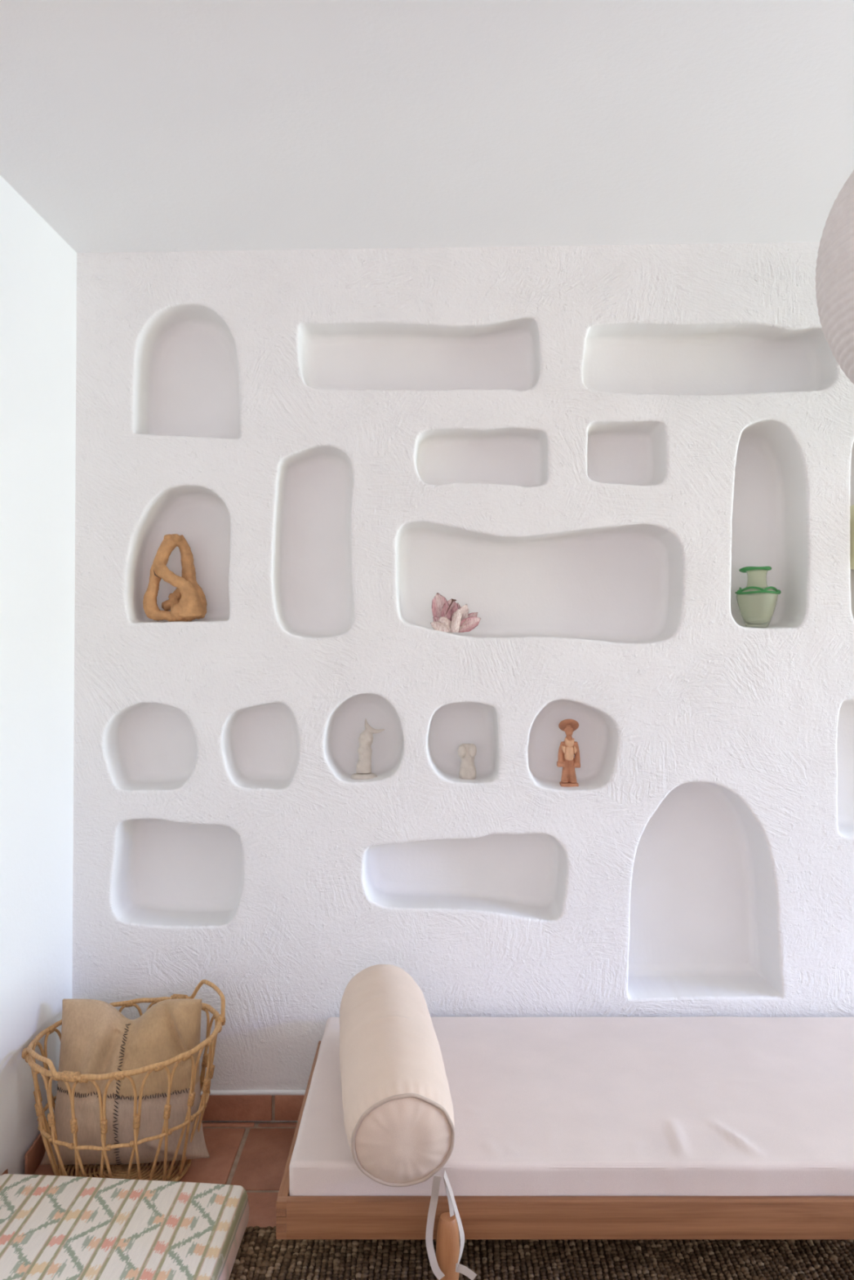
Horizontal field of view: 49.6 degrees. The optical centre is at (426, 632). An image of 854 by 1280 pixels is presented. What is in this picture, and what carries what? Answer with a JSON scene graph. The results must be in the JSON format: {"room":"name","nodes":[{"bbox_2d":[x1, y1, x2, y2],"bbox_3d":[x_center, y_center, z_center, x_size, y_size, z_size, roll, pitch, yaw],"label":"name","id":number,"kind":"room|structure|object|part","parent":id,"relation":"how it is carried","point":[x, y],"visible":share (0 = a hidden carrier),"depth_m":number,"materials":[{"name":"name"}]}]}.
{"room":"living room","nodes":[
{"label":"living room","id":0,"kind":"room"},
{"bbox_2d":[0,174,76,1175],"bbox_3d":[-1.354,0.150,-0.190,0.365,2.800,6.230,0,0,1],"label":"wall","id":1,"kind":"structure","parent":0,"point":[38,268],"depth_m":2.62,"materials":[{"name":"white paint"}]},
{"bbox_2d":[0,1121,50,1175],"bbox_3d":[-1.168,1.487,1.740,0.040,0.081,2.282,0,0,3],"label":"baseboard","id":2,"kind":"structure","parent":1,"relation":"attached to","point":[34,1156],"depth_m":2.61,"materials":[{"name":"tile"}]},
{"bbox_2d":[33,1121,297,1227],"bbox_3d":[2.250,1.589,-0.075,8.300,0.122,6.650,0,0,0],"label":"floor","id":3,"kind":"structure","parent":0,"point":[253,1156],"depth_m":2.67,"materials":[{"name":"tile"}]},
{"bbox_2d":[22,979,225,1181],"bbox_3d":[-0.846,1.287,2.603,0.535,0.480,0.484,0,0,0],"label":"rattan basket","id":4,"kind":"object","parent":3,"relation":"on","point":[49,1135],"visible":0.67,"depth_m":2.49,"materials":[{"name":"beige wicker"}]},
{"bbox_3d":[-1.001,1.137,2.434,0.267,0.045,0.037,0,0,36],"label":"handle","id":5,"kind":"part","parent":4,"relation":"part of","materials":[{"name":"wicker"}]},
{"bbox_2d":[40,999,209,1164],"bbox_3d":[-0.857,1.285,2.644,0.480,0.446,0.201,0,0,0],"label":"cushion","id":6,"kind":"object","parent":4,"relation":"in","point":[97,1038],"visible":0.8,"depth_m":2.59,"materials":[{"name":"beige fabric"}]},
{"bbox_3d":[-0.672,1.090,2.765,0.272,0.086,0.052,0,0,42],"label":"handle","id":7,"kind":"part","parent":4,"relation":"part of","materials":[{"name":"wicker"}]},
{"bbox_2d":[228,1226,853,1279],"bbox_3d":[0.473,1.521,1.609,2.553,0.023,1.521,0,0,0],"label":"jute rug","id":8,"kind":"object","parent":3,"relation":"on","point":[260,1255],"visible":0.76,"depth_m":2.24,"materials":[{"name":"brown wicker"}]},
{"bbox_2d":[0,1173,248,1279],"bbox_3d":[-0.796,1.459,2.033,0.697,0.110,0.786,0,0,0],"label":"ottoman","id":9,"kind":"object","parent":8,"relation":"on","point":[52,1227],"visible":1,"depth_m":2.19,"materials":[{"name":"fabric"}]},
{"bbox_2d":[275,1016,853,1279],"bbox_3d":[0.643,1.353,2.428,1.953,0.347,0.882,0,0,0],"label":"daybed","id":10,"kind":"object","parent":3,"relation":"on","point":[591,1127],"visible":0.84,"depth_m":2.18,"materials":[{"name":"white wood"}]},
{"bbox_3d":[-0.322,1.298,2.442,0.022,0.084,0.761,0,0,0],"label":"rail","id":11,"kind":"part","parent":10,"relation":"part of","materials":[{"name":"brown wood"}]},
{"bbox_2d":[339,964,476,1279],"bbox_3d":[-0.092,1.161,2.323,0.277,0.442,0.791,0,0,-10],"label":"bolster","id":12,"kind":"object","parent":10,"relation":"on","point":[397,1107],"visible":1,"depth_m":2.00,"materials":[{"name":"beige fabric"}]},
{"bbox_3d":[0.045,1.399,2.014,0.052,0.254,0.052,0,0,0],"label":"leg","id":13,"kind":"part","parent":10,"relation":"part of","materials":[{"name":"brown wood"}]},
{"bbox_3d":[0.643,1.298,2.051,1.953,0.084,0.022,0,0,0],"label":"rail","id":14,"kind":"part","parent":10,"relation":"part of","materials":[{"name":"brown wood"}]},
{"bbox_3d":[0.643,1.249,2.465,1.908,0.140,0.806,0,0,0],"label":"mattress","id":15,"kind":"part","parent":10,"relation":"part of","materials":[{"name":"white fabric"}]},
{"bbox_2d":[0,0,853,253],"bbox_3d":[2.350,-1.317,-0.150,7.900,0.265,6.300,0,0,0],"label":"ceiling","id":16,"kind":"structure","parent":0,"point":[126,126],"depth_m":2.18,"materials":[{"name":"white paint"}]},
{"bbox_2d":[815,169,853,384],"bbox_3d":[0.998,-0.787,1.600,0.598,0.871,0.600,0,0,-38],"label":"paper lantern","id":17,"kind":"object","parent":16,"relation":"hanging from","point":[834,268],"visible":1,"depth_m":1.60,"materials":[{"name":"white paper"}]},
{"bbox_2d":[72,242,853,1121],"bbox_3d":[2.425,0.090,3.000,7.550,2.920,0.200,0,0,0],"label":"wall","id":18,"kind":"structure","parent":0,"point":[583,450],"depth_m":2.90,"materials":[{"name":"white paint"}]},
{"bbox_2d":[142,533,207,622],"bbox_3d":[-0.811,-0.176,2.977,0.201,0.284,0.103,0,0,0],"label":"sculpture","id":19,"kind":"object","parent":18,"relation":"in","point":[188,602],"visible":1,"depth_m":2.96,"materials":[{"name":"ceramic"}]},
{"bbox_2d":[200,1089,305,1120],"bbox_3d":[0.402,1.482,2.898,3.204,0.096,0.020,0,0,0],"label":"baseboard","id":20,"kind":"structure","parent":18,"relation":"attached to","point":[237,1104],"depth_m":2.89,"materials":[{"name":"tile"}]},
{"bbox_2d":[350,718,384,779],"bbox_3d":[-0.191,0.375,2.975,0.111,0.198,0.075,0,0,0],"label":"clay piece","id":21,"kind":"object","parent":18,"relation":"in","point":[363,769],"visible":1,"depth_m":2.96,"materials":[{"name":"white ceramic"}]},
{"bbox_2d":[430,592,480,632],"bbox_3d":[0.092,-0.065,2.969,0.162,0.130,0.059,0,0,0],"label":"dried flower","id":22,"kind":"object","parent":18,"relation":"in","point":[449,616],"visible":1,"depth_m":2.97,"materials":[{"name":"pink plant"}]},
{"bbox_2d":[457,743,476,779],"bbox_3d":[0.129,0.414,2.974,0.061,0.116,0.048,0,0,0],"label":"clay piece","id":23,"kind":"object","parent":18,"relation":"in","point":[467,753],"visible":1,"depth_m":2.96,"materials":[{"name":"white ceramic"}]},
{"bbox_2d":[556,719,580,786],"bbox_3d":[0.455,0.387,2.983,0.074,0.219,0.062,0,0,0],"label":"figurine","id":24,"kind":"object","parent":18,"relation":"in","point":[568,748],"visible":1,"depth_m":2.96,"materials":[{"name":"ceramic"}]},
{"bbox_2d":[734,566,780,626],"bbox_3d":[1.061,-0.116,2.977,0.139,0.197,0.140,0,0,0],"label":"glass vase","id":25,"kind":"object","parent":18,"relation":"in","point":[757,602],"visible":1,"depth_m":2.94,"materials":[{"name":"green glass"}]},
{"bbox_2d":[849,505,853,569],"bbox_3d":[1.468,-0.214,2.975,0.207,0.392,0.207,0,0,0],"label":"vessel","id":26,"kind":"object","parent":18,"relation":"in","point":[851,507],"visible":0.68,"depth_m":2.97,"materials":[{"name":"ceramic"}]}
]}

